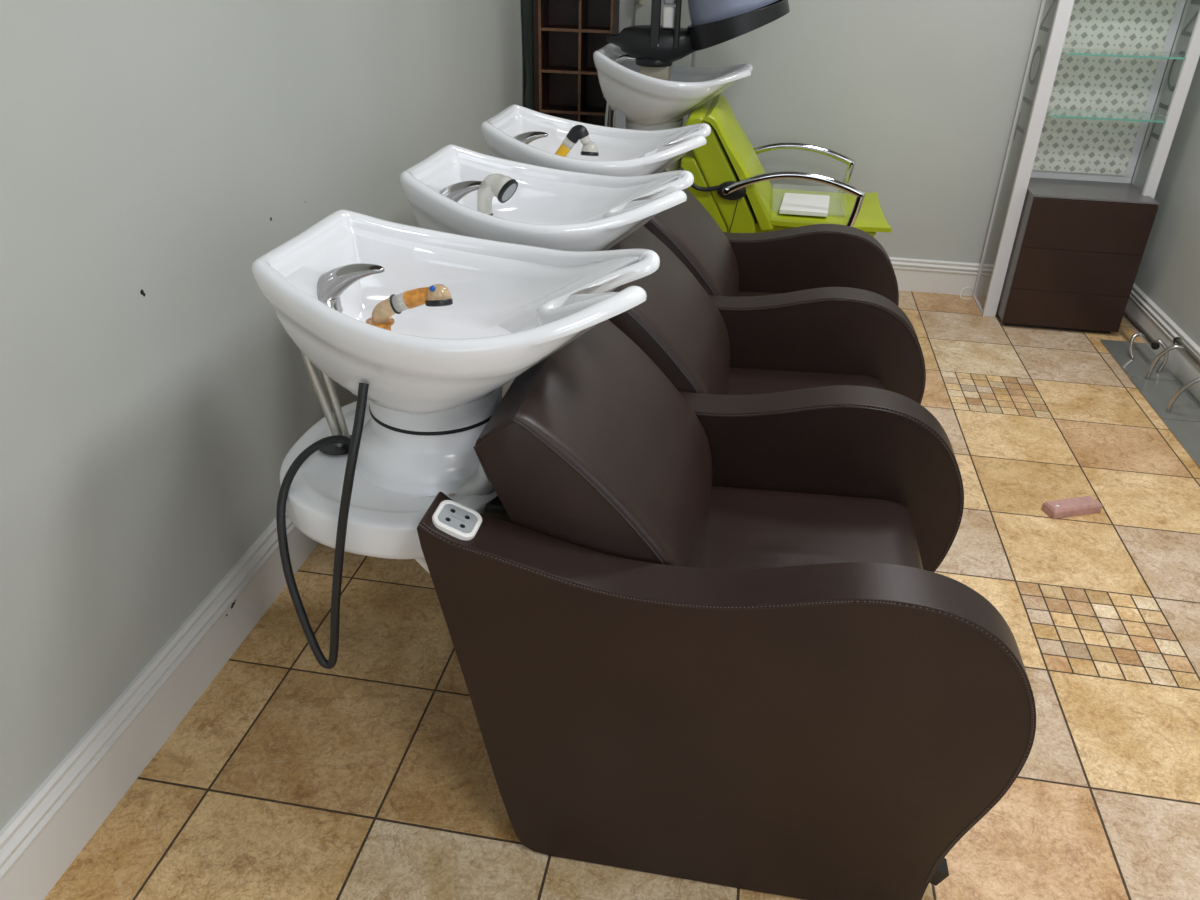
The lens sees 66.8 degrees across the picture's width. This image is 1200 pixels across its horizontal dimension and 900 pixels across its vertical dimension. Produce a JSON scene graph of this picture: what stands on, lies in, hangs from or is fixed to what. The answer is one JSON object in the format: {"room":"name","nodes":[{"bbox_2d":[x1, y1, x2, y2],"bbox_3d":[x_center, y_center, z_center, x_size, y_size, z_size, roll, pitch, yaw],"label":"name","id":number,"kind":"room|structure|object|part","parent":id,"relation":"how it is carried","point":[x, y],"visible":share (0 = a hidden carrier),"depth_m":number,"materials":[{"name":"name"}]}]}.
{"room":"salon","nodes":[
{"label":"salon","id":0,"kind":"room"},
{"bbox_2d":[0,0,523,830],"bbox_3d":[-0.979,-0.361,0.821,0.120,2.700,7.355,6,30,8],"label":"wall","id":1,"kind":"structure","parent":0,"point":[154,401],"depth_m":1.67,"materials":[{"name":"grey paint"}]},
{"bbox_2d":[0,513,318,899],"bbox_3d":[-0.950,0.734,1.347,0.020,0.176,7.214,6,30,8],"label":"baseboard","id":2,"kind":"structure","parent":1,"relation":"attached to","point":[38,844],"depth_m":1.71,"materials":[{"name":"white paint"}]},
{"bbox_2d":[521,0,534,110],"bbox_3d":[-0.300,-1.838,3.814,0.051,1.750,0.044,6,30,8],"label":"hanging cloth","id":3,"kind":"object","parent":1,"relation":"hanging from","point":[527,5],"visible":0.39,"depth_m":3.88,"materials":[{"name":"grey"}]},
{"bbox_2d":[44,290,1199,899],"bbox_3d":[0.371,0.982,1.230,2.805,0.080,7.335,6,30,8],"label":"floor","id":4,"kind":"structure","parent":0,"point":[370,775],"depth_m":1.88,"materials":[{"name":"tile"}]},
{"bbox_2d":[533,0,619,126],"bbox_3d":[-0.102,-1.683,3.918,0.338,1.888,0.155,6,30,8],"label":"shelf","id":5,"kind":"object","parent":4,"relation":"on","point":[567,33],"visible":0.35,"depth_m":3.94,"materials":[{"name":"brown wood"}]},
{"bbox_2d":[251,209,1035,899],"bbox_3d":[0.061,0.132,1.634,1.245,0.976,0.682,6,30,8],"label":"chair","id":6,"kind":"object","parent":4,"relation":"on","point":[707,638],"visible":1,"depth_m":1.42,"materials":[{"name":"brown leather"}]},
{"bbox_2d":[317,263,384,312],"bbox_3d":[-0.425,-0.241,1.524,0.149,0.153,0.060,6,30,8],"label":"faucet","id":7,"kind":"object","parent":6,"relation":"on","point":[331,283],"depth_m":1.49,"materials":[{"name":"silver metal"}]},
{"bbox_3d":[-0.307,-0.248,1.496,0.072,0.048,0.030,6,30,8],"label":"shower handle","id":8,"kind":"part","parent":6,"relation":"part of","materials":[{"name":"orange plastic"}]},
{"bbox_2d":[251,209,659,414],"bbox_3d":[-0.211,-0.200,1.503,0.593,0.282,0.489,6,30,8],"label":"basin","id":9,"kind":"object","parent":6,"relation":"in","point":[406,319],"depth_m":1.48,"materials":[{"name":"white ceramic"}]},
{"bbox_3d":[-0.208,0.102,1.325,0.065,0.034,0.065,6,30,8],"label":"socket plate","id":10,"kind":"part","parent":6,"relation":"part of","materials":[{"name":"white plastic"}]},
{"bbox_2d":[438,504,476,532],"bbox_3d":[-0.208,0.102,1.325,0.052,0.026,0.051,6,30,8],"label":"control panel","id":11,"kind":"object","parent":6,"relation":"attached to","point":[452,518],"depth_m":1.32,"materials":[{"name":"grey plastic"}]},
{"bbox_3d":[0.026,0.032,1.585,0.345,0.438,0.490,6,30,8],"label":"backrest","id":12,"kind":"part","parent":6,"relation":"part of","materials":[{"name":"brown leather"}]},
{"bbox_3d":[0.179,0.423,1.427,0.893,0.678,0.085,6,30,8],"label":"armrest","id":13,"kind":"part","parent":6,"relation":"part of","materials":[{"name":"brown leather"}]},
{"bbox_3d":[0.347,0.249,1.641,0.468,0.144,0.507,6,30,8],"label":"seat","id":14,"kind":"part","parent":6,"relation":"part of","materials":[{"name":"brown leather"}]},
{"bbox_3d":[0.283,0.136,1.938,0.893,0.678,0.085,6,30,8],"label":"armrest","id":15,"kind":"part","parent":6,"relation":"part of","materials":[{"name":"brown leather"}]},
{"bbox_2d":[399,144,925,404],"bbox_3d":[0.179,-0.174,2.179,1.268,0.976,0.645,6,30,8],"label":"chair","id":16,"kind":"object","parent":4,"relation":"on","point":[703,343],"visible":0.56,"depth_m":2.15,"materials":[{"name":"brown leather"}]},
{"bbox_2d":[439,181,481,202],"bbox_3d":[-0.318,-0.527,2.034,0.149,0.153,0.060,6,30,8],"label":"faucet","id":17,"kind":"object","parent":16,"relation":"on","point":[455,192],"depth_m":1.99,"materials":[{"name":"silver metal"}]},
{"bbox_2d":[399,144,693,250],"bbox_3d":[-0.103,-0.486,2.014,0.593,0.282,0.489,6,30,8],"label":"basin","id":18,"kind":"object","parent":16,"relation":"in","point":[456,189],"depth_m":1.99,"materials":[{"name":"white ceramic"}]},
{"bbox_3d":[0.134,-0.254,2.095,0.345,0.438,0.490,6,30,8],"label":"backrest","id":19,"kind":"part","parent":16,"relation":"part of","materials":[{"name":"brown leather"}]},
{"bbox_3d":[0.455,-0.037,2.152,0.468,0.144,0.507,6,30,8],"label":"seat","id":20,"kind":"part","parent":16,"relation":"part of","materials":[{"name":"brown leather"}]},
{"bbox_3d":[0.391,-0.150,2.448,0.893,0.678,0.085,6,30,8],"label":"armrest","id":21,"kind":"part","parent":16,"relation":"part of","materials":[{"name":"brown leather"}]},
{"bbox_2d":[481,104,898,305],"bbox_3d":[0.279,-0.461,2.690,1.268,0.976,0.645,6,30,8],"label":"chair","id":22,"kind":"object","parent":4,"relation":"on","point":[816,255],"visible":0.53,"depth_m":2.66,"materials":[{"name":"brown leather"}]},
{"bbox_2d":[513,131,547,144],"bbox_3d":[-0.218,-0.814,2.546,0.149,0.153,0.060,6,30,8],"label":"faucet","id":23,"kind":"object","parent":22,"relation":"on","point":[527,137],"depth_m":2.50,"materials":[{"name":"silver metal"}]},
{"bbox_3d":[-0.061,-0.864,2.486,0.064,0.050,0.034,6,30,8],"label":"shower handle","id":24,"kind":"part","parent":22,"relation":"part of","materials":[{"name":"black plastic"}]},
{"bbox_2d":[481,104,710,176],"bbox_3d":[-0.003,-0.773,2.525,0.593,0.282,0.489,6,30,8],"label":"basin","id":25,"kind":"object","parent":22,"relation":"in","point":[517,133],"depth_m":2.50,"materials":[{"name":"white ceramic"}]},
{"bbox_3d":[0.234,-0.541,2.607,0.345,0.438,0.490,6,30,8],"label":"backrest","id":26,"kind":"part","parent":22,"relation":"part of","materials":[{"name":"brown leather"}]},
{"bbox_3d":[0.555,-0.325,2.663,0.468,0.144,0.507,6,30,8],"label":"seat","id":27,"kind":"part","parent":22,"relation":"part of","materials":[{"name":"brown leather"}]},
{"bbox_3d":[0.490,-0.437,2.960,0.893,0.678,0.085,6,30,8],"label":"armrest","id":28,"kind":"part","parent":22,"relation":"part of","materials":[{"name":"brown leather"}]},
{"bbox_2d":[593,43,891,236],"bbox_3d":[0.554,-1.036,3.667,1.161,1.038,0.582,6,30,8],"label":"chair","id":29,"kind":"object","parent":4,"relation":"on","point":[731,183],"visible":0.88,"depth_m":3.42,"materials":[{"name":"green leather"}]},
{"bbox_2d":[603,54,635,97],"bbox_3d":[0.075,-1.444,3.513,0.125,0.158,0.048,6,30,8],"label":"faucet","id":30,"kind":"object","parent":29,"relation":"on","point":[623,58],"depth_m":3.47,"materials":[{"name":"white ceramic"}]},
{"bbox_2d":[593,43,752,171],"bbox_3d":[0.278,-1.231,3.614,0.591,0.658,0.489,6,30,8],"label":"basin","id":31,"kind":"object","parent":29,"relation":"in","point":[637,101],"depth_m":3.39,"materials":[{"name":"white ceramic"}]},
{"bbox_2d":[607,0,789,80],"bbox_3d":[0.363,-1.726,3.302,0.670,0.850,0.428,6,30,8],"label":"dryer","id":32,"kind":"object","parent":29,"relation":"on","point":[655,47],"visible":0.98,"depth_m":3.31,"materials":[{"name":"black plastic"}]},
{"bbox_3d":[0.212,-1.431,3.510,0.110,0.125,0.100,6,30,8],"label":"stand post","id":33,"kind":"part","parent":32,"relation":"part of","materials":[{"name":"beige plastic"}]},
{"bbox_3d":[0.257,-1.726,3.268,0.046,0.382,0.025,6,30,8],"label":"control panel","id":34,"kind":"part","parent":32,"relation":"part of","materials":[{"name":"white plastic"}]},
{"bbox_3d":[0.436,-0.920,3.756,0.200,0.644,0.480,6,30,8],"label":"post","id":35,"kind":"part","parent":29,"relation":"part of","materials":[{"name":"green plastic"}]},
{"bbox_3d":[0.568,-1.154,3.599,0.309,0.412,0.530,6,30,8],"label":"backrest","id":36,"kind":"part","parent":29,"relation":"part of","materials":[{"name":"green plastic"}]},
{"bbox_3d":[0.715,-0.927,3.376,0.510,0.210,0.026,6,30,8],"label":"chrome arm","id":37,"kind":"part","parent":29,"relation":"part of","materials":[{"name":"grey metal"}]},
{"bbox_3d":[0.811,-1.192,3.848,0.510,0.210,0.026,6,30,8],"label":"chrome arm","id":38,"kind":"part","parent":29,"relation":"part of","materials":[{"name":"grey metal"}]},
{"bbox_3d":[0.806,-0.786,3.756,0.556,0.408,0.470,6,30,8],"label":"seat","id":39,"kind":"part","parent":29,"relation":"part of","materials":[{"name":"green leather"}]},
{"bbox_3d":[0.895,-0.967,3.637,0.467,0.030,0.560,6,30,8],"label":"seat","id":40,"kind":"part","parent":29,"relation":"part of","materials":[{"name":"green leather"}]},
{"bbox_3d":[0.823,-0.992,3.597,0.280,0.045,0.270,6,30,8],"label":"plastic tray","id":41,"kind":"object","parent":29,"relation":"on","visible":0},
{"bbox_2d":[779,193,829,216],"bbox_3d":[0.805,-0.962,3.565,0.200,0.018,0.270,6,30,8],"label":"box","id":42,"kind":"object","parent":41,"relation":"in","point":[792,203],"visible":1,"depth_m":3.52,"materials":[{"name":"white"}]},
{"bbox_2d":[1041,496,1101,518],"bbox_3d":[1.355,0.162,2.610,0.160,0.030,0.052,-6,30,-14],"label":"block","id":43,"kind":"object","parent":4,"relation":"on","point":[1063,508],"visible":1,"depth_m":2.59,"materials":[{"name":"pink plastic"}]},
{"bbox_2d":[996,177,1158,333],"bbox_3d":[1.966,-0.820,3.839,0.462,0.556,0.334,6,30,8],"label":"base cabinet","id":44,"kind":"object","parent":4,"relation":"on","point":[1079,246],"visible":0.88,"depth_m":3.69,"materials":[{"name":"brown laminate"}]},
{"bbox_3d":[1.935,-0.585,3.793,0.462,0.152,0.018,6,30,8],"label":"drawer","id":45,"kind":"part","parent":44,"relation":"part of","materials":[{"name":"laminate"}]},
{"bbox_3d":[1.938,-0.728,3.713,0.462,0.174,0.018,6,30,8],"label":"drawer","id":46,"kind":"part","parent":44,"relation":"part of","materials":[{"name":"laminate"}]},
{"bbox_3d":[1.943,-0.890,3.620,0.462,0.198,0.018,6,30,8],"label":"drawer","id":47,"kind":"part","parent":44,"relation":"part of","materials":[{"name":"laminate"}]},
{"bbox_2d":[973,0,1199,316],"bbox_3d":[1.980,-1.473,3.559,0.535,1.970,0.253,6,30,8],"label":"tower","id":48,"kind":"object","parent":4,"relation":"on","point":[1104,64],"visible":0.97,"depth_m":3.64,"materials":[{"name":"white laminate"}]},
{"bbox_3d":[1.721,-1.434,3.498,0.052,1.950,0.020,6,30,8],"label":"post","id":49,"kind":"part","parent":48,"relation":"part of","materials":[{"name":"white laminate"}]},
{"bbox_3d":[2.019,-1.689,3.556,0.460,1.550,0.010,6,30,8],"label":"frame","id":50,"kind":"part","parent":48,"relation":"part of","materials":[{"name":"white laminate"}]},
{"bbox_3d":[2.029,-1.747,3.511,0.370,1.325,0.009,6,30,8],"label":"woven panel","id":51,"kind":"part","parent":48,"relation":"part of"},
{"bbox_2d":[1046,108,1165,120],"bbox_3d":[1.990,-1.328,3.606,0.464,0.007,0.192,6,30,8],"label":"glass shelf","id":52,"kind":"object","parent":48,"relation":"attached to","point":[1051,112],"depth_m":3.58,"materials":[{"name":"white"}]},
{"bbox_2d":[1061,48,1185,57],"bbox_3d":[1.996,-1.524,3.495,0.464,0.007,0.192,6,30,8],"label":"glass shelf","id":53,"kind":"object","parent":48,"relation":"attached to","point":[1067,51],"depth_m":3.46,"materials":[{"name":"white"}]},
{"bbox_3d":[2.201,-1.383,3.429,0.044,1.950,0.020,6,30,8],"label":"post","id":54,"kind":"part","parent":48,"relation":"part of","materials":[{"name":"white laminate"}]},
{"bbox_2d":[1100,339,1178,380],"bbox_3d":[2.118,-0.356,3.585,0.174,0.006,0.370,6,30,8],"label":"sheet","id":55,"kind":"object","parent":4,"relation":"on","point":[1138,366],"visible":1,"depth_m":3.57,"materials":[{"name":"grey metal"}]},
{"bbox_2d":[1123,309,1168,371],"bbox_3d":[2.134,-0.458,3.641,0.086,0.121,0.444,4,30,4],"label":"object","id":56,"kind":"object","parent":55,"relation":"on","point":[1154,344],"visible":0.94,"depth_m":3.56,"materials":[{"name":"silver metal"}]},
{"bbox_3d":[2.106,-0.415,3.585,0.038,0.101,0.060,25,37,35],"label":"leg","id":57,"kind":"part","parent":56,"relation":"part of","materials":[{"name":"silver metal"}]},
{"bbox_3d":[2.129,-0.361,3.468,0.025,0.119,0.069,-24,38,-37],"label":"leg","id":58,"kind":"part","parent":56,"relation":"part of","materials":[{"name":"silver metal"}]},
{"bbox_2d":[1129,377,1199,421],"bbox_3d":[2.055,-0.182,3.274,0.178,0.006,0.345,6,30,8],"label":"sheet","id":59,"kind":"object","parent":4,"relation":"on","point":[1158,393],"visible":0.98,"depth_m":3.27,"materials":[{"name":"grey metal"}]},
{"bbox_2d":[1146,337,1199,411],"bbox_3d":[2.052,-0.236,3.200,0.119,0.153,0.504,6,30,8],"label":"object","id":60,"kind":"object","parent":59,"relation":"on","point":[1179,344],"visible":1,"depth_m":3.27,"materials":[{"name":"silver metal"}]},
{"bbox_3d":[2.089,-0.324,3.361,0.090,0.150,0.024,19,34,27],"label":"leg","id":61,"kind":"part","parent":60,"relation":"part of","materials":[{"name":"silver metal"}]},
{"bbox_3d":[2.029,-0.190,3.121,0.110,0.150,0.022,14,32,21],"label":"leg","id":62,"kind":"part","parent":60,"relation":"part of","materials":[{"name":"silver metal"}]},
{"bbox_2d":[1162,419,1199,467],"bbox_3d":[1.950,0.108,2.756,0.178,0.006,0.850,6,30,8],"label":"sheet","id":63,"kind":"object","parent":4,"relation":"on","point":[1187,433],"visible":1,"depth_m":3.03,"materials":[{"name":"grey metal"}]},
{"bbox_2d":[618,0,1199,264],"bbox_3d":[1.043,-1.955,3.728,2.705,2.700,0.120,6,30,8],"label":"wall","id":64,"kind":"structure","parent":0,"point":[923,96],"depth_m":3.89,"materials":[{"name":"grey paint"}]},
{"bbox_2d":[636,0,643,3],"bbox_3d":[0.173,-1.952,3.815,0.034,0.147,0.057,6,30,8],"label":"wall hook","id":65,"kind":"object","parent":64,"relation":"attached to","point":[637,1],"visible":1,"depth_m":3.83,"materials":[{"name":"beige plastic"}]},
{"bbox_2d":[634,0,691,157],"bbox_3d":[0.277,-1.939,3.816,0.255,2.150,0.012,6,30,8],"label":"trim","id":66,"kind":"structure","parent":64,"relation":"attached to","point":[642,11],"depth_m":3.87,"materials":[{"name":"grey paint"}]},
{"bbox_2d":[689,51,695,115],"bbox_3d":[0.412,-1.925,3.799,0.012,2.150,0.008,6,30,8],"label":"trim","id":67,"kind":"structure","parent":64,"relation":"attached to","point":[694,53],"depth_m":3.93,"materials":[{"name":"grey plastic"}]},
{"bbox_2d":[889,257,993,296],"bbox_3d":[1.004,-0.856,4.271,2.705,0.150,0.020,6,30,8],"label":"baseboard","id":68,"kind":"structure","parent":64,"relation":"attached to","point":[917,275],"depth_m":4.18,"materials":[{"name":"white paint"}]},
{"bbox_2d":[1134,57,1199,346],"bbox_3d":[1.802,-0.064,0.422,0.120,2.700,7.355,6,30,8],"label":"wall","id":69,"kind":"structure","parent":0,"point":[1168,273],"depth_m":3.59,"materials":[{"name":"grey paint"}]},
{"bbox_2d":[1123,284,1199,402],"bbox_3d":[1.693,1.028,0.975,0.020,0.150,7.214,6,30,8],"label":"baseboard","id":70,"kind":"structure","parent":69,"relation":"attached to","point":[1158,325],"depth_m":3.57,"materials":[{"name":"white paint"}]}
]}

